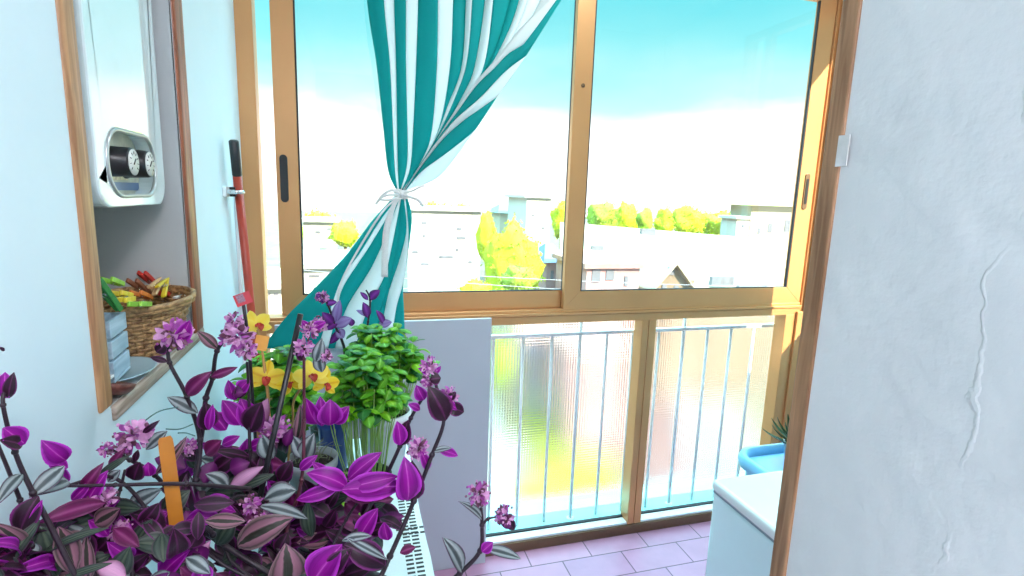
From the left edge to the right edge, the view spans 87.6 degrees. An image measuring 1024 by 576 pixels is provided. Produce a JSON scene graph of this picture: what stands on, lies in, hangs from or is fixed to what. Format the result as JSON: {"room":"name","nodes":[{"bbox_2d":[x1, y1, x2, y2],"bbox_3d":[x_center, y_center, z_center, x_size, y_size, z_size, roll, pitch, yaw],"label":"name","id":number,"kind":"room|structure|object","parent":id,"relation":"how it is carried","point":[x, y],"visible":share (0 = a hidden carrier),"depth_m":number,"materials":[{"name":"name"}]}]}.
{"room":"sunroom","nodes":[
{"label":"sunroom","id":0,"kind":"room"},
{"bbox_2d":[0,0,253,574],"bbox_3d":[-0.593,0.172,0.010,0.400,2.720,3.887,-1,10,-16],"label":"wall","id":1,"kind":"structure","parent":0,"point":[45,334],"depth_m":0.73,"materials":[{"name":"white paint"}]},
{"bbox_2d":[73,0,164,207],"bbox_3d":[-0.834,-0.468,0.896,0.329,0.836,0.374,-1,10,-16],"label":"water heater","id":2,"kind":"object","parent":1,"relation":"attached to","point":[115,38],"visible":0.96,"depth_m":0.94,"materials":[{"name":"white metal"}]},
{"bbox_2d":[111,381,135,394],"bbox_3d":[-0.644,0.157,0.855,0.071,0.039,0.069,-1,10,-16],"label":"wooden dish","id":3,"kind":"object","parent":1,"relation":"on","point":[118,388],"visible":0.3,"depth_m":0.84,"materials":[{"name":"brown wood"}]},
{"bbox_2d":[55,0,203,420],"bbox_3d":[-0.684,-0.431,0.944,0.064,1.216,0.556,-1,10,-16],"label":"trim","id":4,"kind":"structure","parent":1,"relation":"attached to","point":[66,26],"depth_m":0.78,"materials":[{"name":"beige wood"}]},
{"bbox_2d":[118,356,156,381],"bbox_3d":[-0.711,0.151,0.943,0.141,0.015,0.160,-1,10,-16],"label":"plate","id":5,"kind":"object","parent":1,"relation":"on","point":[140,365],"visible":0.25,"depth_m":0.98,"materials":[{"name":"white ceramic"}]},
{"bbox_2d":[104,312,130,382],"bbox_3d":[-0.702,0.100,0.892,0.080,0.103,0.080,-2,10,-20],"label":"crate","id":6,"kind":"object","parent":5,"relation":"on","point":[115,322],"visible":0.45,"depth_m":0.90,"materials":[{"name":"blue paint"}]},
{"bbox_2d":[103,285,196,357],"bbox_3d":[-0.764,0.072,1.094,0.208,0.115,0.286,1,10,-8],"label":"wicker basket","id":7,"kind":"object","parent":1,"relation":"in","point":[142,322],"visible":0.39,"depth_m":1.03,"materials":[{"name":"brown wicker"}]},
{"bbox_2d":[100,277,123,311],"bbox_3d":[-0.664,0.011,0.875,0.024,0.064,0.046,4,10,12],"label":"peg","id":8,"kind":"object","parent":7,"relation":"in","point":[108,295],"visible":0.77,"depth_m":0.88,"materials":[{"name":"green plastic"}]},
{"bbox_2d":[102,277,124,286],"bbox_3d":[-0.749,-0.012,1.004,0.024,0.029,0.071,-1,10,-16],"label":"peg","id":9,"kind":"object","parent":7,"relation":"in","point":[112,281],"visible":0.92,"depth_m":0.99,"materials":[{"name":"green plastic"}]},
{"bbox_2d":[112,290,133,296],"bbox_3d":[-0.724,0.011,0.994,0.024,0.026,0.072,-1,10,-16],"label":"peg","id":10,"kind":"object","parent":7,"relation":"in","point":[121,293],"visible":0.8,"depth_m":0.98,"materials":[{"name":"yellow plastic"}]},
{"bbox_2d":[117,296,135,302],"bbox_3d":[-0.689,0.020,0.952,0.024,0.019,0.072,-2,10,-19],"label":"peg","id":11,"kind":"object","parent":7,"relation":"in","point":[126,299],"visible":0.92,"depth_m":0.94,"materials":[{"name":"yellow plastic"}]},
{"bbox_2d":[125,278,151,294],"bbox_3d":[-0.793,-0.001,1.141,0.024,0.049,0.063,1,10,-3],"label":"peg","id":12,"kind":"object","parent":7,"relation":"in","point":[137,284],"visible":0.88,"depth_m":1.13,"materials":[{"name":"brown plastic"}]},
{"bbox_2d":[127,300,151,307],"bbox_3d":[-0.668,0.029,0.964,0.024,0.023,0.072,-1,10,-16],"label":"peg","id":13,"kind":"object","parent":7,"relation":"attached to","point":[142,303],"visible":1,"depth_m":0.95,"materials":[{"name":"green plastic"}]},
{"bbox_2d":[129,290,152,299],"bbox_3d":[-0.756,0.015,1.093,0.024,0.032,0.070,0,10,-12],"label":"peg","id":14,"kind":"object","parent":7,"relation":"in","point":[141,294],"visible":0.96,"depth_m":1.08,"materials":[{"name":"orange plastic"}]},
{"bbox_2d":[136,271,154,283],"bbox_3d":[-0.814,-0.017,1.201,0.021,0.052,0.061,2,10,-2],"label":"peg","id":15,"kind":"object","parent":7,"relation":"in","point":[145,276],"visible":0.77,"depth_m":1.18,"materials":[{"name":"red plastic"}]},
{"bbox_2d":[147,277,161,295],"bbox_3d":[-0.762,-0.003,1.144,0.016,0.031,0.073,-1,10,-18],"label":"peg","id":16,"kind":"object","parent":7,"relation":"in","point":[156,281],"visible":0.93,"depth_m":1.13,"materials":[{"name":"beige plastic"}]},
{"bbox_2d":[154,277,168,297],"bbox_3d":[-0.755,-0.001,1.160,0.018,0.035,0.072,-1,10,-17],"label":"peg","id":17,"kind":"object","parent":7,"relation":"in","point":[165,282],"visible":1,"depth_m":1.15,"materials":[{"name":"yellow plastic"}]},
{"bbox_2d":[157,291,171,297],"bbox_3d":[-0.780,0.016,1.206,0.024,0.036,0.069,0,10,-8],"label":"peg","id":18,"kind":"object","parent":7,"relation":"in","point":[159,292],"visible":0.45,"depth_m":1.19,"materials":[{"name":"brown plastic"}]},
{"bbox_2d":[222,187,244,196],"bbox_3d":[-0.816,-0.283,1.574,0.056,0.028,0.064,-1,10,-16],"label":"clip","id":19,"kind":"object","parent":1,"relation":"attached to","point":[227,191],"visible":1,"depth_m":1.55,"materials":[{"name":"white plastic"}]},
{"bbox_2d":[228,139,259,362],"bbox_3d":[-0.869,0.208,1.821,0.050,1.356,0.372,-1,10,-16],"label":"broom","id":20,"kind":"object","parent":19,"relation":"hanging from","point":[234,149],"visible":0.44,"depth_m":1.63,"materials":[{"name":"red plastic"}]},
{"bbox_2d":[233,185,246,372],"bbox_3d":[-0.880,-0.027,1.728,0.010,0.810,0.014,-1,10,-16],"label":"handle","id":21,"kind":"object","parent":1,"relation":"attached to","point":[239,262],"depth_m":1.71,"materials":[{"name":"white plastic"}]},
{"bbox_2d":[270,315,774,520],"bbox_3d":[0.325,0.582,2.513,3.200,0.998,0.004,-1,10,-16],"label":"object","id":22,"kind":"structure","parent":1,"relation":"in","point":[507,359],"depth_m":2.56,"materials":[{"name":"clear glass"}]},
{"bbox_2d":[486,489,713,533],"bbox_3d":[0.301,1.227,2.631,3.200,0.310,0.213,-1,10,-16],"label":"trim","id":23,"kind":"structure","parent":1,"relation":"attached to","point":[535,520],"depth_m":2.58,"materials":[{"name":"teal paint"}]},
{"bbox_3d":[-0.220,-1.225,1.754,1.310,0.015,0.015,-1,10,-16],"label":"curtain rod","id":24,"kind":"object","parent":1,"relation":"attached to","visible":0},
{"bbox_2d":[267,0,560,348],"bbox_3d":[-0.265,-0.496,1.865,1.184,1.452,0.065,-1,10,-16],"label":"striped curtain","id":25,"kind":"object","parent":24,"relation":"hanging from","point":[442,65],"visible":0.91,"depth_m":1.85,"materials":[{"name":"teal fabric"}]},
{"bbox_2d":[434,521,710,575],"bbox_3d":[0.665,1.563,0.545,3.070,0.120,3.967,-1,10,-16],"label":"floor","id":26,"kind":"structure","parent":0,"point":[682,550],"depth_m":2.34,"materials":[{"name":"pink tile"}]},
{"bbox_2d":[274,318,491,570],"bbox_3d":[-0.478,0.653,2.090,0.790,1.072,0.016,-1,10,-16],"label":"panel board","id":27,"kind":"object","parent":26,"relation":"on","point":[462,347],"visible":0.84,"depth_m":2.14,"materials":[{"name":"grey laminate"}]},
{"bbox_2d":[705,470,782,575],"bbox_3d":[0.877,0.956,1.250,0.612,0.850,0.600,-1,10,-16],"label":"washing machine","id":28,"kind":"object","parent":26,"relation":"on","point":[745,508],"visible":0.3,"depth_m":1.30,"materials":[{"name":"metal"}]},
{"bbox_2d":[712,470,782,539],"bbox_3d":[0.882,0.553,1.179,0.596,0.032,0.600,-1,10,-16],"label":"countertop","id":29,"kind":"structure","parent":28,"relation":"on","point":[756,496],"depth_m":1.31,"materials":[{"name":"white ceramic"}]},
{"bbox_2d":[738,443,784,475],"bbox_3d":[0.987,0.933,1.843,0.390,0.702,0.320,-1,10,-16],"label":"bin","id":30,"kind":"object","parent":26,"relation":"on","point":[767,458],"visible":0.19,"depth_m":1.85,"materials":[{"name":"blue plastic"}]},
{"bbox_2d":[761,414,789,456],"bbox_3d":[0.986,0.523,1.858,0.216,0.152,0.208,9,12,37],"label":"succulent plant","id":31,"kind":"object","parent":30,"relation":"on","point":[782,430],"visible":0.17,"depth_m":1.88,"materials":[{"name":"green plant"}]},
{"bbox_3d":[-0.421,0.980,1.113,0.497,0.765,1.320,-1,10,-16],"label":"side table","id":32,"kind":"object","parent":26,"relation":"on","visible":0},
{"bbox_2d":[206,438,433,575],"bbox_3d":[-0.396,0.676,1.065,0.524,0.158,1.340,-1,10,-16],"label":"tablecloth","id":33,"kind":"object","parent":32,"relation":"on","point":[418,562],"visible":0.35,"depth_m":1.19,"materials":[{"name":"white fabric"}]},
{"bbox_2d":[0,347,251,575],"bbox_3d":[-0.409,0.354,0.626,0.232,0.625,0.352,-2,10,-21],"label":"plant","id":34,"kind":"object","parent":33,"relation":"on","point":[100,533],"visible":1,"depth_m":0.62,"materials":[{"name":"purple plant"}]},
{"bbox_2d":[226,344,324,462],"bbox_3d":[-0.643,0.332,1.466,0.252,0.369,0.246,2,10,1],"label":"basil plant","id":35,"kind":"object","parent":33,"relation":"on","point":[279,360],"visible":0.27,"depth_m":1.42,"materials":[{"name":"green plant"}]},
{"bbox_2d":[247,311,339,554],"bbox_3d":[-0.475,0.315,1.075,0.235,0.547,0.150,2,10,2],"label":"orchid","id":36,"kind":"object","parent":33,"relation":"on","point":[267,376],"visible":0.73,"depth_m":1.05,"materials":[{"name":"plant"}]},
{"bbox_2d":[233,291,259,486],"bbox_3d":[-0.506,0.249,1.028,0.033,0.498,0.023,-4,11,-30],"label":"plant tag","id":37,"kind":"object","parent":36,"relation":"in","point":[241,299],"visible":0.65,"depth_m":0.99,"materials":[{"name":"red plastic"}]},
{"bbox_2d":[285,429,340,490],"bbox_3d":[-0.462,0.450,1.237,0.113,0.226,0.113,1,10,-3],"label":"pot plant","id":38,"kind":"object","parent":33,"relation":"on","point":[327,456],"visible":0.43,"depth_m":1.22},
{"bbox_2d":[316,422,348,471],"bbox_3d":[-0.479,0.435,1.441,0.088,0.185,0.088,-1,10,-16],"label":"pot","id":39,"kind":"object","parent":33,"relation":"on","point":[324,431],"visible":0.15,"depth_m":1.40,"materials":[{"name":"ceramic"}]},
{"bbox_2d":[150,311,520,575],"bbox_3d":[-0.298,0.337,0.861,0.635,0.588,0.283,3,10,4],"label":"plant","id":40,"kind":"object","parent":33,"relation":"on","point":[310,533],"visible":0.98,"depth_m":0.84,"materials":[{"name":"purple plant"}]},
{"bbox_2d":[310,290,391,445],"bbox_3d":[-0.478,0.248,1.580,0.237,0.507,0.118,-1,10,-16],"label":"plant","id":41,"kind":"object","parent":33,"relation":"on","point":[333,320],"visible":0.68,"depth_m":1.51,"materials":[{"name":"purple plant"}]},
{"bbox_2d":[311,344,412,515],"bbox_3d":[-0.375,0.353,1.283,0.226,0.407,0.259,6,11,24],"label":"basil plant","id":42,"kind":"object","parent":33,"relation":"on","point":[370,398],"visible":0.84,"depth_m":1.26,"materials":[{"name":"green plant"}]},
{"bbox_2d":[338,323,439,474],"bbox_3d":[-0.338,0.309,1.484,0.271,0.428,0.242,-3,11,-26],"label":"basil plant","id":43,"kind":"object","parent":33,"relation":"on","point":[408,357],"visible":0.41,"depth_m":1.43,"materials":[{"name":"green plant"}]},
{"bbox_2d":[786,0,1023,575],"bbox_3d":[0.817,0.279,-0.345,0.130,2.720,2.401,-1,10,-16],"label":"wall","id":44,"kind":"structure","parent":0,"point":[912,462],"depth_m":0.61,"materials":[{"name":"white paint"}]},
{"bbox_2d":[769,0,862,575],"bbox_3d":[0.488,0.074,0.783,0.138,2.720,0.028,-1,10,-16],"label":"trim","id":45,"kind":"structure","parent":44,"relation":"attached to","point":[851,9],"depth_m":0.75,"materials":[{"name":"brown wood"}]},
{"bbox_2d":[835,134,850,166],"bbox_3d":[0.435,-0.180,0.702,0.001,0.040,0.017,-1,10,-16],"label":"tape","id":46,"kind":"object","parent":44,"relation":"attached to","point":[843,140],"visible":1,"depth_m":0.70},
{"bbox_3d":[0.315,-1.449,2.049,2.530,0.160,0.155,-1,10,-16],"label":"wall","id":47,"kind":"structure","parent":0,"visible":0},
{"bbox_2d":[233,0,842,556],"bbox_3d":[0.379,-0.107,2.285,3.000,2.560,0.136,-1,10,-16],"label":"window","id":48,"kind":"structure","parent":47,"relation":"in","point":[567,304],"depth_m":2.34,"materials":[{"name":"brown metal"}]},
{"label":"outside","id":49,"kind":"structure","parent":0,"visible":0},
{"bbox_2d":[266,261,759,286],"bbox_3d":[3.770,-0.652,17.902,32.516,1.573,0.021,-1,10,-16],"label":"overhead wire","id":50,"kind":"object","parent":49,"point":[266,261],"visible":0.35,"depth_m":17.02,"materials":[{"name":"grey metal"}]},
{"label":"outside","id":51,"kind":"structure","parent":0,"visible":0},
{"bbox_2d":[269,267,552,288],"bbox_3d":[3.793,-0.335,17.966,32.673,2.098,0.021,-1,10,-16],"label":"overhead wire","id":52,"kind":"object","parent":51,"point":[269,267],"visible":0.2,"depth_m":16.39,"materials":[{"name":"grey metal"}]},
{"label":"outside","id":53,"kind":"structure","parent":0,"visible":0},
{"bbox_2d":[267,277,435,290],"bbox_3d":[3.805,-0.033,18.024,32.779,2.115,0.021,-1,10,-16],"label":"overhead wire","id":54,"kind":"object","parent":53,"point":[267,277],"visible":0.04,"depth_m":15.98,"materials":[{"name":"grey metal"}]},
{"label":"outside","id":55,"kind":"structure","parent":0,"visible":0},
{"bbox_3d":[-0.973,9.942,33.224,5.191,0.150,16.080,-1,10,-16],"label":"path","id":56,"kind":"object","parent":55,"visible":0},
{"bbox_2d":[498,263,538,289],"bbox_3d":[0.252,4.149,33.627,2.532,11.552,1.975,-4,11,-32],"label":"leafy tree","id":57,"kind":"object","parent":56,"relation":"on","point":[513,271],"visible":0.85,"depth_m":32.31,"materials":[{"name":"yellow plant"}]},
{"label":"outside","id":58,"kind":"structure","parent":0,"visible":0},
{"bbox_3d":[13.796,8.705,43.255,25.005,0.150,30.627,-1,10,-16],"label":"paving","id":59,"kind":"object","parent":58,"visible":0},
{"bbox_2d":[552,253,645,289],"bbox_3d":[6.223,3.201,41.526,4.739,11.125,6.600,-1,10,-16],"label":"house","id":60,"kind":"structure","parent":59,"relation":"on","point":[603,268],"depth_m":38.04,"materials":[{"name":"tile"}]},
{"bbox_2d":[635,255,694,288],"bbox_3d":[11.224,3.163,42.715,3.731,11.123,5.500,-1,10,-16],"label":"house","id":61,"kind":"structure","parent":59,"relation":"on","point":[657,272],"depth_m":40.08,"materials":[{"name":"tile"}]},
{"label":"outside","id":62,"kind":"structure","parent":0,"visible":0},
{"bbox_2d":[264,210,674,282],"bbox_3d":[-12.130,-22.349,220.814,340.000,0.500,408.000,-1,10,-16],"label":"ground","id":63,"kind":"structure","parent":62,"point":[362,219],"depth_m":220.22,"materials":[{"name":"white"}]},
{"bbox_2d":[267,268,281,313],"bbox_3d":[-16.053,3.919,37.266,2.279,9.704,7.000,-1,10,-16],"label":"house","id":64,"kind":"structure","parent":63,"relation":"on","point":[274,285],"depth_m":33.88,"materials":[{"name":"white paint"}]},
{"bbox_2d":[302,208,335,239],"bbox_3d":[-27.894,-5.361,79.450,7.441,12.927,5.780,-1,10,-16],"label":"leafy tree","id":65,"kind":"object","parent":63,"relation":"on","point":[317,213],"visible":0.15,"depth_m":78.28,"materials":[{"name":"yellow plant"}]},
{"bbox_2d":[302,216,340,249],"bbox_3d":[-24.737,-3.067,69.416,4.712,12.004,7.000,-1,10,-16],"label":"house","id":66,"kind":"structure","parent":63,"relation":"on","point":[316,230],"depth_m":65.86,"materials":[{"name":"white paint"}]},
{"bbox_2d":[303,250,349,292],"bbox_3d":[-16.611,1.978,48.383,5.253,9.724,11.000,-1,10,-16],"label":"apartment building","id":67,"kind":"structure","parent":63,"relation":"on","point":[326,258],"depth_m":43.06,"materials":[{"name":"white paint"}]},
{"bbox_2d":[326,218,360,249],"bbox_3d":[-19.691,-1.965,62.669,3.932,12.454,2.918,-1,10,-16],"label":"leafy tree","id":68,"kind":"object","parent":63,"relation":"on","point":[345,234],"visible":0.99,"depth_m":61.19,"materials":[{"name":"yellow plant"}]},
{"bbox_2d":[419,201,446,205],"bbox_3d":[-14.423,-8.299,94.947,7.321,14.339,6.139,-1,10,-16],"label":"leafy tree","id":69,"kind":"object","parent":63,"relation":"on","point":[431,202],"visible":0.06,"depth_m":93.47,"materials":[{"name":"yellow plant"}]},
{"bbox_2d":[403,205,485,291],"bbox_3d":[-10.620,-4.528,75.388,10.296,13.777,15.000,-1,10,-16],"label":"apartment building","id":70,"kind":"structure","parent":63,"relation":"on","point":[442,238],"depth_m":68.44,"materials":[{"name":"white paint"}]},
{"bbox_2d":[446,202,469,206],"bbox_3d":[-10.686,-9.840,105.321,7.536,14.103,5.371,-1,10,-16],"label":"leafy tree","id":71,"kind":"object","parent":63,"relation":"on","point":[459,204],"visible":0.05,"depth_m":104.18,"materials":[{"name":"yellow plant"}]},
{"bbox_2d":[456,277,491,290],"bbox_3d":[-2.667,4.142,38.040,2.657,9.880,1.933,-1,10,-16],"label":"leafy tree","id":72,"kind":"object","parent":63,"relation":"on","point":[468,287],"visible":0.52,"depth_m":36.88,"materials":[{"name":"yellow plant"}]},
{"bbox_2d":[475,207,495,282],"bbox_3d":[-2.699,-0.929,54.005,2.126,14.455,1.890,-6,13,-40],"label":"leafy tree","id":73,"kind":"object","parent":63,"relation":"on","point":[486,224],"visible":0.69,"depth_m":52.68,"materials":[{"name":"yellow plant"}]},
{"bbox_2d":[486,204,507,232],"bbox_3d":[-1.791,-7.845,95.340,4.175,14.126,9.000,-1,10,-16],"label":"house","id":74,"kind":"structure","parent":63,"relation":"on","point":[499,214],"depth_m":91.21,"materials":[{"name":"white paint"}]},
{"bbox_2d":[480,212,545,289],"bbox_3d":[-0.028,1.193,42.485,5.096,14.356,4.643,-1,10,-16],"label":"leafy tree","id":75,"kind":"object","parent":63,"relation":"on","point":[511,246],"visible":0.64,"depth_m":40.70,"materials":[{"name":"yellow plant"}]},
{"bbox_2d":[505,195,554,246],"bbox_3d":[2.337,-6.607,84.081,4.706,15.772,11.000,-1,10,-16],"label":"apartment building","id":76,"kind":"structure","parent":63,"relation":"on","point":[533,211],"depth_m":78.80,"materials":[{"name":"white paint"}]},
{"bbox_2d":[538,243,561,288],"bbox_3d":[2.980,1.903,46.688,2.473,11.721,4.800,-1,10,-16],"label":"house","id":77,"kind":"structure","parent":63,"relation":"on","point":[547,249],"depth_m":44.25,"materials":[{"name":"white paint"}]},
{"bbox_2d":[550,200,564,241],"bbox_3d":[6.318,-4.097,70.825,3.216,15.584,2.814,-1,10,-16],"label":"leafy tree","id":78,"kind":"object","parent":63,"relation":"on","point":[557,215],"visible":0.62,"depth_m":69.32,"materials":[{"name":"yellow plant"}]},
{"bbox_2d":[585,200,617,226],"bbox_3d":[15.534,-7.576,93.119,6.036,15.485,4.799,-1,10,-16],"label":"leafy tree","id":79,"kind":"object","parent":63,"relation":"on","point":[602,214],"visible":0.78,"depth_m":91.08,"materials":[{"name":"yellow plant"}]},
{"bbox_2d":[614,199,638,227],"bbox_3d":[21.632,-9.186,103.070,5.994,15.681,4.373,-1,10,-16],"label":"leafy tree","id":80,"kind":"object","parent":63,"relation":"on","point":[626,214],"visible":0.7,"depth_m":101.01,"materials":[{"name":"yellow plant"}]},
{"bbox_2d":[634,205,653,228],"bbox_3d":[23.369,-7.363,95.503,3.659,14.766,2.822,-1,10,-16],"label":"leafy tree","id":81,"kind":"object","parent":63,"relation":"on","point":[644,219],"visible":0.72,"depth_m":93.83,"materials":[{"name":"yellow plant"}]},
{"bbox_2d":[653,206,674,230],"bbox_3d":[29.812,-8.845,105.517,5.863,14.712,4.335,-1,10,-16],"label":"leafy tree","id":82,"kind":"object","parent":63,"relation":"on","point":[661,222],"visible":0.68,"depth_m":103.50,"materials":[{"name":"yellow plant"}]},
{"bbox_2d":[559,222,787,284],"bbox_3d":[21.546,-0.330,59.635,38.391,12.942,9.000,-1,10,-16],"label":"building","id":83,"kind":"structure","parent":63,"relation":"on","point":[759,259],"depth_m":58.59,"materials":[{"name":"tile"}]},
{"bbox_2d":[591,246,602,250],"bbox_3d":[8.526,-3.880,53.602,1.205,0.720,0.400,-1,10,-16],"label":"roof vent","id":84,"kind":"object","parent":83,"relation":"attached to","point":[593,248],"depth_m":53.39,"materials":[{"name":"white"}]},
{"bbox_2d":[640,229,655,235],"bbox_3d":[15.277,-6.282,60.001,1.798,0.720,0.400,-1,10,-16],"label":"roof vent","id":85,"kind":"object","parent":83,"relation":"attached to","point":[643,232],"depth_m":59.79,"materials":[{"name":"white"}]},
{"bbox_2d":[669,203,707,232],"bbox_3d":[31.850,-7.831,97.880,7.322,15.436,6.141,-1,10,-16],"label":"leafy tree","id":86,"kind":"object","parent":63,"relation":"on","point":[687,219],"visible":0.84,"depth_m":95.38,"materials":[{"name":"yellow plant"}]},
{"bbox_2d":[699,209,729,234],"bbox_3d":[42.375,-8.889,109.189,9.967,14.378,9.147,-1,10,-16],"label":"leafy tree","id":87,"kind":"object","parent":63,"relation":"on","point":[713,225],"visible":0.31,"depth_m":106.24,"materials":[{"name":"yellow plant"}]},
{"bbox_2d":[718,215,753,236],"bbox_3d":[28.282,-2.305,69.174,2.528,14.039,3.600,-1,10,-16],"label":"house","id":88,"kind":"structure","parent":63,"relation":"on","point":[731,225],"depth_m":67.01,"materials":[{"name":"white paint"}]},
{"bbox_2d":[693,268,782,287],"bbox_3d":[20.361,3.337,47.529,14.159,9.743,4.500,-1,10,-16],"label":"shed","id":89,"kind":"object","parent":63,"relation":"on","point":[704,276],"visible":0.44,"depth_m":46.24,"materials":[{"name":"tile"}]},
{"bbox_2d":[722,194,792,240],"bbox_3d":[32.807,-3.922,71.259,8.954,16.812,6.000,-1,10,-16],"label":"house","id":90,"kind":"structure","parent":63,"relation":"on","point":[771,213],"depth_m":68.48,"materials":[{"name":"white paint"}]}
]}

